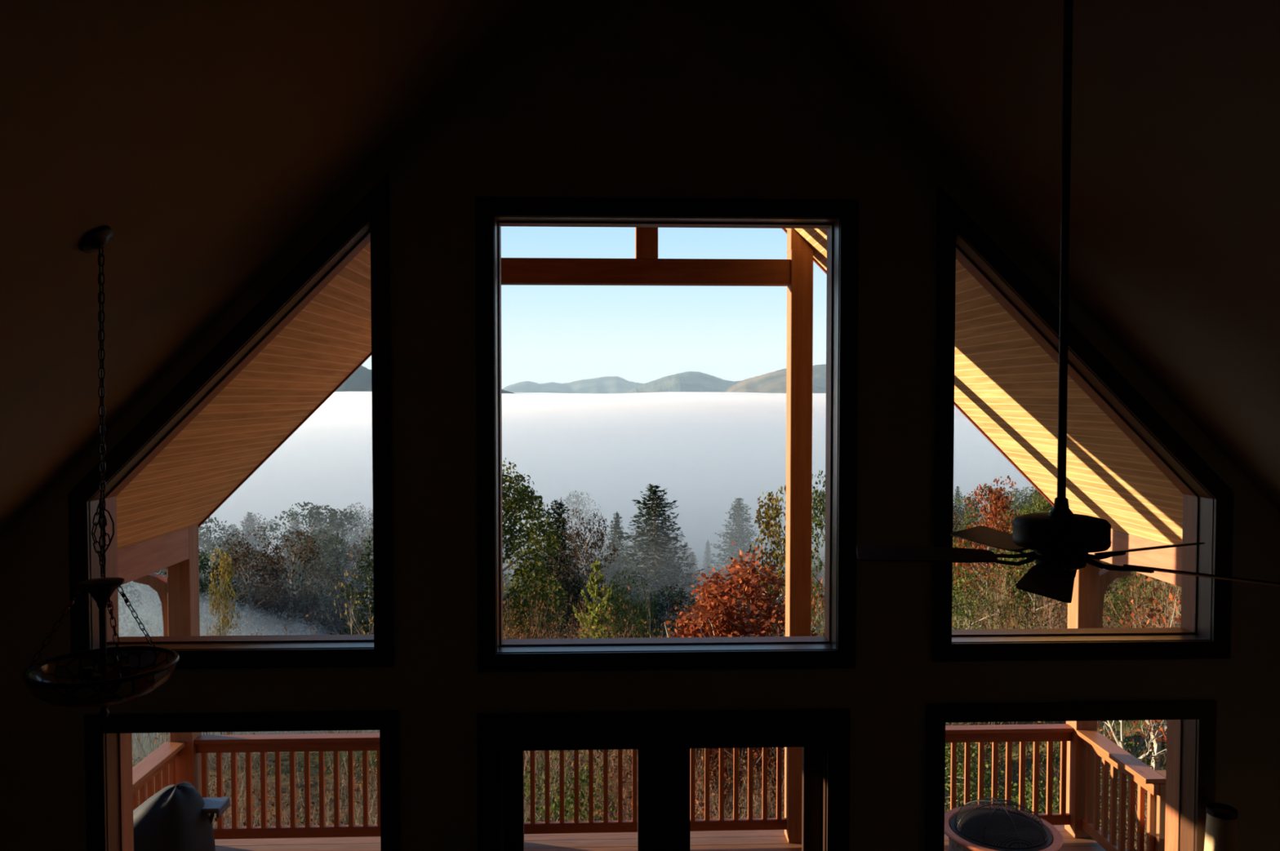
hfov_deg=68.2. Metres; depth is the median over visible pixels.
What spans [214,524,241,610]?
spruce tree
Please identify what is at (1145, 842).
bush
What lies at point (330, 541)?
tree
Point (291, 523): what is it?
spruce tree
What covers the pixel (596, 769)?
bush
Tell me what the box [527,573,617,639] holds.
tree
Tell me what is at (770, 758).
bush
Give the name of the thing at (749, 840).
floor
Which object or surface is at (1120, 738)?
bush
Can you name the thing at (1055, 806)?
bush
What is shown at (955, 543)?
poplar tree
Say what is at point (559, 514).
pine tree
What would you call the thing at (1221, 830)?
floor lamp
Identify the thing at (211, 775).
bush
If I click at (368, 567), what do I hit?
tree
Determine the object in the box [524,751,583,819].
bush
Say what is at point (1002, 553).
bush
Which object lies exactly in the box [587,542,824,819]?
tree
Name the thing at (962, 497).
tree
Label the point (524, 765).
bush
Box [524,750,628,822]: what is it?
bush
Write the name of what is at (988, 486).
tree
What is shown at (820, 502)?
tree
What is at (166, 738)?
bush
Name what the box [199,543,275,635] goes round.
tree
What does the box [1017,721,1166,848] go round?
bush
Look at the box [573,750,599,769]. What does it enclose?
bush
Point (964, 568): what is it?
oak tree
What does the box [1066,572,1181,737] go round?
bush
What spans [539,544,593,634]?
oak tree
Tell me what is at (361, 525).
tree
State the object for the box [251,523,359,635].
oak tree
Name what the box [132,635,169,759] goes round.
bush
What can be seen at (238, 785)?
bush
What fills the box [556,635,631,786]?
bush
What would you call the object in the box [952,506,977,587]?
oak tree
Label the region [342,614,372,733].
bush
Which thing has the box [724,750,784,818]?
bush
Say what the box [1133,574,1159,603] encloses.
tree
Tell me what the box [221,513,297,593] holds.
oak tree
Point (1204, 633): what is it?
window
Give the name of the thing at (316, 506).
spruce tree
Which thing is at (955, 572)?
poplar tree
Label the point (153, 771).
deck railing
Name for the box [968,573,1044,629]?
bush
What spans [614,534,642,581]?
oak tree
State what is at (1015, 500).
tree
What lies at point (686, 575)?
bush
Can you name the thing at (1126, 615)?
bush
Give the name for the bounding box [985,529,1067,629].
bush
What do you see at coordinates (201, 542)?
tree
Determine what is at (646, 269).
wooden beam
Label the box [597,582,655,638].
bush
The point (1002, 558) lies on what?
tree
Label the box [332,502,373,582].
oak tree
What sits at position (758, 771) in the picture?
bush
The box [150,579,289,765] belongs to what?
bush
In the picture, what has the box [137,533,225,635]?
tree
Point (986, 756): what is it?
bush
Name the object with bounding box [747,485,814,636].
oak tree
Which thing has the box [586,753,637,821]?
bush
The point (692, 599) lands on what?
bush
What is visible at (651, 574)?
spruce tree
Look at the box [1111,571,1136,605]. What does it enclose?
spruce tree
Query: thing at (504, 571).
oak tree
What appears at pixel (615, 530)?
spruce tree
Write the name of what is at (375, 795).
bush
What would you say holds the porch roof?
attached to the wall
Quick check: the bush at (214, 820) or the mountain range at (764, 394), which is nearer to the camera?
the bush at (214, 820)
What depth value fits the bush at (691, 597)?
25.65 m
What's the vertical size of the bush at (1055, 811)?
3.519 m
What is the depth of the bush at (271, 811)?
12.78 m
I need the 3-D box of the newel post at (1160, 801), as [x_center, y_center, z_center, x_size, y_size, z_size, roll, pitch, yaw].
[4.072,3.188,7.340,0.192,0.965,0.182,0,2,-2]
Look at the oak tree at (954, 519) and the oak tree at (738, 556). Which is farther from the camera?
the oak tree at (738, 556)
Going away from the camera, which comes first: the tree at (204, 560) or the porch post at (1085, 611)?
the porch post at (1085, 611)
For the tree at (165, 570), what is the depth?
104.14 m
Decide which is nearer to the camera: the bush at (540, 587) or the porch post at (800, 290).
the porch post at (800, 290)
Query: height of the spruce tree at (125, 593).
14.290 m
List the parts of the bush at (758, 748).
crown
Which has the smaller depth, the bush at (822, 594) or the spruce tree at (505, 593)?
the bush at (822, 594)
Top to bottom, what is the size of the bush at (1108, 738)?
2.306 m
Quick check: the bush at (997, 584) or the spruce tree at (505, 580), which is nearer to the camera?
the bush at (997, 584)
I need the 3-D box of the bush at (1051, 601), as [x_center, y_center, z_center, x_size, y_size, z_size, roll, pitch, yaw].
[9.163,4.806,19.282,3.178,4.313,2.764,0,2,6]
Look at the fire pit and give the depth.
7.26 m
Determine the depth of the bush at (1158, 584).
30.02 m
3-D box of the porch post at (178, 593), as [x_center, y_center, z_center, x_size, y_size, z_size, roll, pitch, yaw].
[-4.048,2.250,8.096,0.490,2.791,0.190,0,2,-2]
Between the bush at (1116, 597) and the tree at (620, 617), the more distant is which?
the tree at (620, 617)
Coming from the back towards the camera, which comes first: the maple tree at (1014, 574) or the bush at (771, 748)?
the maple tree at (1014, 574)
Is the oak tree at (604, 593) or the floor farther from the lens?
the oak tree at (604, 593)
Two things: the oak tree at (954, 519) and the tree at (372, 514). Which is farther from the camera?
the tree at (372, 514)
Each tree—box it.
[118,568,213,636]
[118,582,153,636]
[118,583,142,636]
[120,581,160,636]
[126,567,220,636]
[130,532,210,633]
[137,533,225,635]
[151,569,222,634]
[152,516,257,635]
[152,549,253,636]
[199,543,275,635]
[202,526,300,635]
[206,547,239,635]
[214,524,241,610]
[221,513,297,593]
[230,530,355,635]
[232,511,284,632]
[240,502,373,635]
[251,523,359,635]
[253,560,309,635]
[280,511,319,624]
[282,528,359,635]
[288,508,373,617]
[302,506,333,595]
[306,532,373,635]
[317,557,362,635]
[323,528,373,635]
[329,555,373,635]
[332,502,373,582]
[347,514,373,633]
[347,519,373,613]
[349,535,373,635]
[502,457,567,639]
[502,535,514,584]
[502,544,524,586]
[502,573,516,612]
[502,579,508,613]
[502,582,553,632]
[502,593,513,620]
[511,551,574,634]
[520,499,589,639]
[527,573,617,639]
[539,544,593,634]
[546,508,619,639]
[553,490,610,570]
[561,543,582,578]
[568,543,602,581]
[571,552,641,611]
[575,593,626,638]
[580,537,621,603]
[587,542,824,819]
[596,511,636,623]
[598,484,708,638]
[608,601,657,638]
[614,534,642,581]
[622,542,652,596]
[625,528,679,593]
[635,583,701,638]
[643,563,695,635]
[648,530,689,587]
[648,596,663,637]
[674,598,702,636]
[678,551,703,613]
[679,542,693,582]
[698,540,714,585]
[702,497,774,608]
[733,549,759,607]
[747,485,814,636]
[756,568,824,788]
[764,533,783,564]
[783,470,825,636]
[811,557,825,604]
[811,564,824,597]
[811,578,824,635]
[812,584,823,633]
[951,520,991,617]
[952,486,964,530]
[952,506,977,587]
[952,551,1018,629]
[952,564,973,629]
[953,494,982,573]
[953,568,989,628]
[958,493,995,587]
[959,520,1002,624]
[962,484,1022,599]
[979,514,1024,606]
[985,502,1033,617]
[985,558,1031,628]
[988,568,1038,629]
[991,489,1031,564]
[1005,488,1033,512]
[1007,492,1062,623]
[1012,486,1053,525]
[1013,564,1067,628]
[1059,560,1123,628]
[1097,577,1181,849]
[1099,560,1138,595]
[1102,562,1134,627]
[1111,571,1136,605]
[1128,571,1159,622]
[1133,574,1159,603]
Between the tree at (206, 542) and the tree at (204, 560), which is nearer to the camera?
the tree at (204, 560)
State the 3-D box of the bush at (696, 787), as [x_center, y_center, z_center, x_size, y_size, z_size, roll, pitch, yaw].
[1.183,6.158,12.398,2.905,2.375,2.295,-1,2,-32]
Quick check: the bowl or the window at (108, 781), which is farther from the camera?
the bowl
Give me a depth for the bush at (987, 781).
13.82 m
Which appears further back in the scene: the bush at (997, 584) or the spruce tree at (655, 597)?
the spruce tree at (655, 597)
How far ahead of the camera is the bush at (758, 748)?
17.74 m
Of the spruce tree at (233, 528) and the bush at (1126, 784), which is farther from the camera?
the spruce tree at (233, 528)
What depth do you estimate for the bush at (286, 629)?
34.72 m
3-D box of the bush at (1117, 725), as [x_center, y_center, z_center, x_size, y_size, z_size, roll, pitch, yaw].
[8.333,4.933,17.321,3.039,4.023,2.585,0,2,-5]
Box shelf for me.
[201,797,230,817]
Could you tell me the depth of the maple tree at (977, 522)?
66.70 m
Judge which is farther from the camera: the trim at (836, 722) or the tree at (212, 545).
the tree at (212, 545)
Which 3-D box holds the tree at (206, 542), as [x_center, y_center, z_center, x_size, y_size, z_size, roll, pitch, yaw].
[-50.430,19.966,111.410,13.212,19.898,13.838,0,2,-1]
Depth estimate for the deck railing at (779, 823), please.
8.26 m
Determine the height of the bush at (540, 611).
6.786 m
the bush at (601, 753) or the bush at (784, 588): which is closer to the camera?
the bush at (601, 753)
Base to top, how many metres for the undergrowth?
10.528 m
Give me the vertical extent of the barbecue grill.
1.196 m
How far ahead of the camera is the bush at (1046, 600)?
26.19 m
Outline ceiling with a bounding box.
[0,0,1279,536]
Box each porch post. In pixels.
[133,524,201,795]
[784,228,813,843]
[1064,559,1130,838]
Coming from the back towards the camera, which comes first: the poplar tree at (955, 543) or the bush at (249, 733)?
the poplar tree at (955, 543)
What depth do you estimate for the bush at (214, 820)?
16.88 m
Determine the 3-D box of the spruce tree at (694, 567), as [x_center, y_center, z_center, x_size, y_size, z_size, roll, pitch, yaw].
[7.362,22.689,130.174,5.337,10.744,5.754,0,2,10]
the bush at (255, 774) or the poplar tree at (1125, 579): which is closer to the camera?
the bush at (255, 774)
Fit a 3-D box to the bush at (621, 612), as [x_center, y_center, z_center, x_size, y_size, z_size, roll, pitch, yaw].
[-0.435,9.624,39.666,3.666,7.338,4.273,1,2,22]
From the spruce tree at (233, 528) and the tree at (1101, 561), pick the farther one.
the spruce tree at (233, 528)
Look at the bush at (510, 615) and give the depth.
24.05 m
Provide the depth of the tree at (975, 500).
104.76 m
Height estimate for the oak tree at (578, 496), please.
22.257 m
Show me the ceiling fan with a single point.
(1060, 540)
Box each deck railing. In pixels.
[132,742,185,810]
[194,733,380,839]
[524,747,786,834]
[945,724,1074,825]
[1076,729,1165,850]
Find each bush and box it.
[119,604,151,768]
[121,582,246,768]
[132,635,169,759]
[137,737,255,826]
[138,732,229,803]
[138,733,271,827]
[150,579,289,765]
[208,732,376,827]
[208,733,296,826]
[208,733,344,827]
[208,773,285,826]
[217,615,278,635]
[222,733,377,826]
[224,626,254,755]
[256,782,375,825]
[257,624,285,734]
[280,607,319,734]
[281,785,342,825]
[289,597,379,780]
[297,730,379,824]
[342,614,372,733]
[345,795,377,825]
[502,566,613,801]
[502,567,564,639]
[502,570,555,639]
[502,615,528,639]
[516,588,588,639]
[524,613,559,786]
[524,749,733,822]
[524,750,617,822]
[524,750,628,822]
[524,751,552,821]
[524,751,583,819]
[524,757,573,822]
[524,764,581,821]
[538,749,703,822]
[543,751,733,821]
[545,591,592,755]
[549,760,637,821]
[551,572,670,819]
[551,632,591,764]
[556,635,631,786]
[569,595,627,638]
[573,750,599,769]
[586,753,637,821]
[596,569,675,638]
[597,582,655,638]
[619,595,687,638]
[624,748,746,820]
[630,599,704,777]
[636,760,740,818]
[645,583,697,637]
[657,597,783,637]
[671,575,696,631]
[672,599,745,635]
[695,602,755,819]
[695,747,784,817]
[695,779,730,818]
[695,786,784,819]
[697,764,774,818]
[709,747,784,817]
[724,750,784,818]
[726,747,784,817]
[739,760,784,817]
[741,771,784,817]
[751,594,824,788]
[768,578,824,634]
[813,586,824,636]
[944,723,1053,813]
[944,742,1018,812]
[944,746,1117,842]
[945,623,1010,772]
[946,568,1027,725]
[946,721,1060,805]
[946,760,1039,812]
[951,563,1035,750]
[951,570,1006,629]
[951,594,1027,750]
[952,553,1025,629]
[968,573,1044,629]
[969,549,1067,744]
[984,782,1059,813]
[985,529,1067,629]
[997,750,1136,834]
[1007,579,1115,759]
[1008,569,1130,629]
[1008,576,1054,629]
[1015,732,1165,848]
[1017,721,1097,782]
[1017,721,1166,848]
[1035,612,1165,805]
[1043,600,1122,628]
[1045,737,1136,820]
[1052,773,1146,850]
[1053,741,1159,844]
[1054,806,1146,850]
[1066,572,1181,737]
[1099,561,1170,628]
[1102,576,1168,628]
[1107,563,1181,627]
[1114,593,1180,627]
[1115,575,1181,628]
[1115,591,1180,737]
[1116,784,1146,849]
[1118,575,1181,627]
[1158,583,1181,627]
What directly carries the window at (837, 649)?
in the wall
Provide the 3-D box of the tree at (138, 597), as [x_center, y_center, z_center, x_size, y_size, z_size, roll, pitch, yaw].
[-38.163,14.527,66.697,7.230,13.122,6.459,1,2,21]
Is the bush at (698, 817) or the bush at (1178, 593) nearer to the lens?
the bush at (698, 817)
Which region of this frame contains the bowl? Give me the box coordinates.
[950,809,1052,850]
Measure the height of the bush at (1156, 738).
5.367 m
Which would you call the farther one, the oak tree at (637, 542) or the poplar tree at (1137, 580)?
the oak tree at (637, 542)
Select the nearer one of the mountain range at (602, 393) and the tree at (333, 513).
the tree at (333, 513)
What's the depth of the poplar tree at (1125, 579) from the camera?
40.20 m
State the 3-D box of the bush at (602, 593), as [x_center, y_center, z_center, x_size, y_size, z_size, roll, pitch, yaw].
[-0.213,5.575,18.863,3.113,5.094,2.993,1,2,16]
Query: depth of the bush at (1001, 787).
12.67 m
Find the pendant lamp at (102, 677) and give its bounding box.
[21,226,179,719]
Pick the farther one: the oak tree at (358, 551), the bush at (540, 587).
the oak tree at (358, 551)
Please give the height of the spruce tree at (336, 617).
13.664 m
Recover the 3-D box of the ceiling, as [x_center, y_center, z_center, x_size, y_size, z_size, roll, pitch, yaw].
[0.335,-0.522,-0.425,9.500,5.050,11.360,0,2,-2]
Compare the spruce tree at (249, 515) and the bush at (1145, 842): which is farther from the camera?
the spruce tree at (249, 515)
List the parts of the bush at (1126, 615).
crown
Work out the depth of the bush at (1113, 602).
30.58 m
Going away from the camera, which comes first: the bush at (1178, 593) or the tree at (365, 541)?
the bush at (1178, 593)
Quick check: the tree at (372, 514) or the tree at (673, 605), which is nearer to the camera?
the tree at (673, 605)
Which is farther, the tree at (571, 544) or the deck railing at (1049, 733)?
the tree at (571, 544)
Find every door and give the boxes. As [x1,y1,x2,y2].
[502,734,662,850]
[665,732,822,850]
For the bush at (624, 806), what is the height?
2.172 m
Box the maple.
[951,475,1033,629]
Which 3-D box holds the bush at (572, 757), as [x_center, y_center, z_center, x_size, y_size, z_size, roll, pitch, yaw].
[-2.052,5.524,12.833,3.022,2.752,3.214,0,2,-11]
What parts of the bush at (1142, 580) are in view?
crown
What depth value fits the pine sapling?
26.57 m
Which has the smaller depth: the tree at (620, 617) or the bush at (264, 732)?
the bush at (264, 732)
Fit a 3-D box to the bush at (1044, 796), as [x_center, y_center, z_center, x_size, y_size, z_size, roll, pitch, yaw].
[5.800,6.368,13.985,1.869,2.197,2.178,0,2,-5]
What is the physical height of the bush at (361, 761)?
3.238 m
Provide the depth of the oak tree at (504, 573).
101.70 m
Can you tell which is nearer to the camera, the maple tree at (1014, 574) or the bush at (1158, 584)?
the bush at (1158, 584)
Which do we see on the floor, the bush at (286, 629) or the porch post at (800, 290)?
the porch post at (800, 290)
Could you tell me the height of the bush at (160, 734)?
4.605 m
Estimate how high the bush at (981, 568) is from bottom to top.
4.726 m
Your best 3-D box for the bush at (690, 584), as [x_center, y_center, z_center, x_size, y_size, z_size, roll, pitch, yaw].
[1.703,9.673,40.062,3.480,5.930,3.213,-1,2,-21]
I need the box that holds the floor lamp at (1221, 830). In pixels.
[1204,803,1237,850]
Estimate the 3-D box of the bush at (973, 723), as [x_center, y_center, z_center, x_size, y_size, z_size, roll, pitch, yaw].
[5.630,5.927,19.188,3.540,4.145,3.682,2,2,42]
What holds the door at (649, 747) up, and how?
in the wall
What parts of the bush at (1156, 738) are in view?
crown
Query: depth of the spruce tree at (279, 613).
95.63 m
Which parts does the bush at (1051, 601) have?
crown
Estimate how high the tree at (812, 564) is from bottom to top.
6.593 m
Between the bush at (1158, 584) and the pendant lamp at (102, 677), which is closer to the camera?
the pendant lamp at (102, 677)
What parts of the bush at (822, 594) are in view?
crown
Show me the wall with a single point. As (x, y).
(616, 99)
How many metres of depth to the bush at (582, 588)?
35.64 m
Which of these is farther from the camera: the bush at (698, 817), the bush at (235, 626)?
the bush at (235, 626)
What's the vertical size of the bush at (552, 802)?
3.918 m
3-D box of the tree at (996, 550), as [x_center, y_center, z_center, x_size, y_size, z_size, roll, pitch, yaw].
[26.964,10.761,70.528,3.447,8.374,3.207,1,2,20]
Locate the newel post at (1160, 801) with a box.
[1154,770,1165,850]
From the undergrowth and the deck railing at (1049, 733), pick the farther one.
the undergrowth
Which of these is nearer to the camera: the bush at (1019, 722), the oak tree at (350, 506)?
the bush at (1019, 722)
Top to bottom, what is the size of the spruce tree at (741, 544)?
16.925 m
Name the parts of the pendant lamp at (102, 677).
suspension chain, slack chain, lamp shade, chain, stem, power cord, suspension chain, suspension chain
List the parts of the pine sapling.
crown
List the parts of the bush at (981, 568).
crown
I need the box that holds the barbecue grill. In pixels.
[133,782,230,850]
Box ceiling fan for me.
[856,0,1279,603]
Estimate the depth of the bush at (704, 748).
14.78 m
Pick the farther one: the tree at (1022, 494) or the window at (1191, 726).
the tree at (1022, 494)
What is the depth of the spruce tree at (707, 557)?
176.28 m
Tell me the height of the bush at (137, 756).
5.289 m
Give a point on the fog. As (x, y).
(705, 462)
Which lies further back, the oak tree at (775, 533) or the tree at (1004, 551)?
the oak tree at (775, 533)
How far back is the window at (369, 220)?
5.01 m
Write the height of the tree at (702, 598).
7.532 m
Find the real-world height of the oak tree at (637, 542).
11.785 m
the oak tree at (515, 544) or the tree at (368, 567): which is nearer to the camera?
the tree at (368, 567)
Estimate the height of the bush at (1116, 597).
3.605 m
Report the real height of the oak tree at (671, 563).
12.588 m
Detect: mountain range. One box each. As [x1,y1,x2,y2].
[293,365,533,435]
[502,376,644,411]
[604,371,742,416]
[699,364,959,414]
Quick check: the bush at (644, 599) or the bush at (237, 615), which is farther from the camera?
the bush at (237, 615)
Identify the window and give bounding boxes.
[67,172,393,669]
[84,711,399,850]
[475,196,858,672]
[924,700,1217,850]
[932,184,1233,662]
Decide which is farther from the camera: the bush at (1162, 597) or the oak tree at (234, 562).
the oak tree at (234, 562)
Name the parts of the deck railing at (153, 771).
rail, cap rail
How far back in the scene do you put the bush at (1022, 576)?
29.07 m
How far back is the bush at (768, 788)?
13.13 m
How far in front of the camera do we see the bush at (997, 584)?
21.49 m
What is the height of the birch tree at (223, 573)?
8.951 m
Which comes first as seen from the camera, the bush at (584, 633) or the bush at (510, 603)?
the bush at (510, 603)
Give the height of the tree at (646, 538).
14.752 m
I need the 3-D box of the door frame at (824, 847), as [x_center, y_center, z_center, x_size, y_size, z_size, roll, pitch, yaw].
[0.130,2.685,5.261,1.838,2.100,0.180,0,2,-2]
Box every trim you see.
[476,709,849,850]
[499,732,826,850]
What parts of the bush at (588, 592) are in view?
crown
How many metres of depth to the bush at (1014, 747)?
13.67 m
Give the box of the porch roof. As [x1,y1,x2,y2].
[116,228,1182,550]
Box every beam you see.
[117,528,189,585]
[501,227,791,286]
[1088,529,1182,586]
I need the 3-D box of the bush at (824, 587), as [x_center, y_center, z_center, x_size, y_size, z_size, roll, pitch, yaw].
[6.626,7.018,30.968,2.619,4.949,2.228,1,2,28]
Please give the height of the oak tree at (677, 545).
13.153 m
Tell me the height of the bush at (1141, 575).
4.428 m
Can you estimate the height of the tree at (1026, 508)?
10.634 m
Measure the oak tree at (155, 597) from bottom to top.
13.979 m
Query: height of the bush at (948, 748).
3.201 m
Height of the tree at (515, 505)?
12.335 m
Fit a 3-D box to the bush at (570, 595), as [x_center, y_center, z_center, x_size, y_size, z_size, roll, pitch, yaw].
[-1.540,9.386,35.964,2.560,5.999,3.241,1,2,25]
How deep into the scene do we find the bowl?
7.28 m
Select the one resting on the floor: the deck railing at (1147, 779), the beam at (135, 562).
the deck railing at (1147, 779)
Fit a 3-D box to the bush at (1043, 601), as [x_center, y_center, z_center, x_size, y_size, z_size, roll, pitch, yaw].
[13.439,6.172,29.140,2.039,3.419,2.582,0,2,-8]
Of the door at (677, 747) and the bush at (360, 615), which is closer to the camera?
the door at (677, 747)
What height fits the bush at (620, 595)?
5.122 m
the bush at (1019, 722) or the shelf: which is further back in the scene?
the bush at (1019, 722)
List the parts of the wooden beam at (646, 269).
king post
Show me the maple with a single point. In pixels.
(998, 500)
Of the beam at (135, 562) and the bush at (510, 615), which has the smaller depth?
the beam at (135, 562)
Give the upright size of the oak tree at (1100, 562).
4.650 m
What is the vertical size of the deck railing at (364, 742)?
0.881 m
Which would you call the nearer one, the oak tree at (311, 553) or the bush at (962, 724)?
the bush at (962, 724)
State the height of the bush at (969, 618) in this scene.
5.006 m
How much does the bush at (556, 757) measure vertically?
2.765 m
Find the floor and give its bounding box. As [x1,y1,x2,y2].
[214,825,1127,850]
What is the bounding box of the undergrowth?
[132,617,1178,848]
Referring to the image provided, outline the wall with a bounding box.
[0,0,1279,850]
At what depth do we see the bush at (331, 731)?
20.43 m
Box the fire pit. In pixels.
[944,797,1062,850]
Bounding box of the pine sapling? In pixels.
[573,559,618,754]
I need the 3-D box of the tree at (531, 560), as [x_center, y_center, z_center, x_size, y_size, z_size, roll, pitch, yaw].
[-9.948,19.656,97.191,7.413,13.521,7.622,-1,2,-38]
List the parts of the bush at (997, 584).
crown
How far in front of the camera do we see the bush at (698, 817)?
17.53 m
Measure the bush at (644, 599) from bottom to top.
4.980 m
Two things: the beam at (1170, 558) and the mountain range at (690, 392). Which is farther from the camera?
the mountain range at (690, 392)
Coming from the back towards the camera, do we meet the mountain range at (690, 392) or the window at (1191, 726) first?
the mountain range at (690, 392)
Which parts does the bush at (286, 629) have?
crown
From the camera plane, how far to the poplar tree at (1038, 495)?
100.41 m
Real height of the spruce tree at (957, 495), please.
12.391 m
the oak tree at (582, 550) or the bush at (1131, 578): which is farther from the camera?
the oak tree at (582, 550)
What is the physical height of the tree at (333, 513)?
19.567 m
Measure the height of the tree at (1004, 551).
4.668 m
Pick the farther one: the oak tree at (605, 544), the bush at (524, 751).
the oak tree at (605, 544)
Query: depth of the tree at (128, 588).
93.78 m

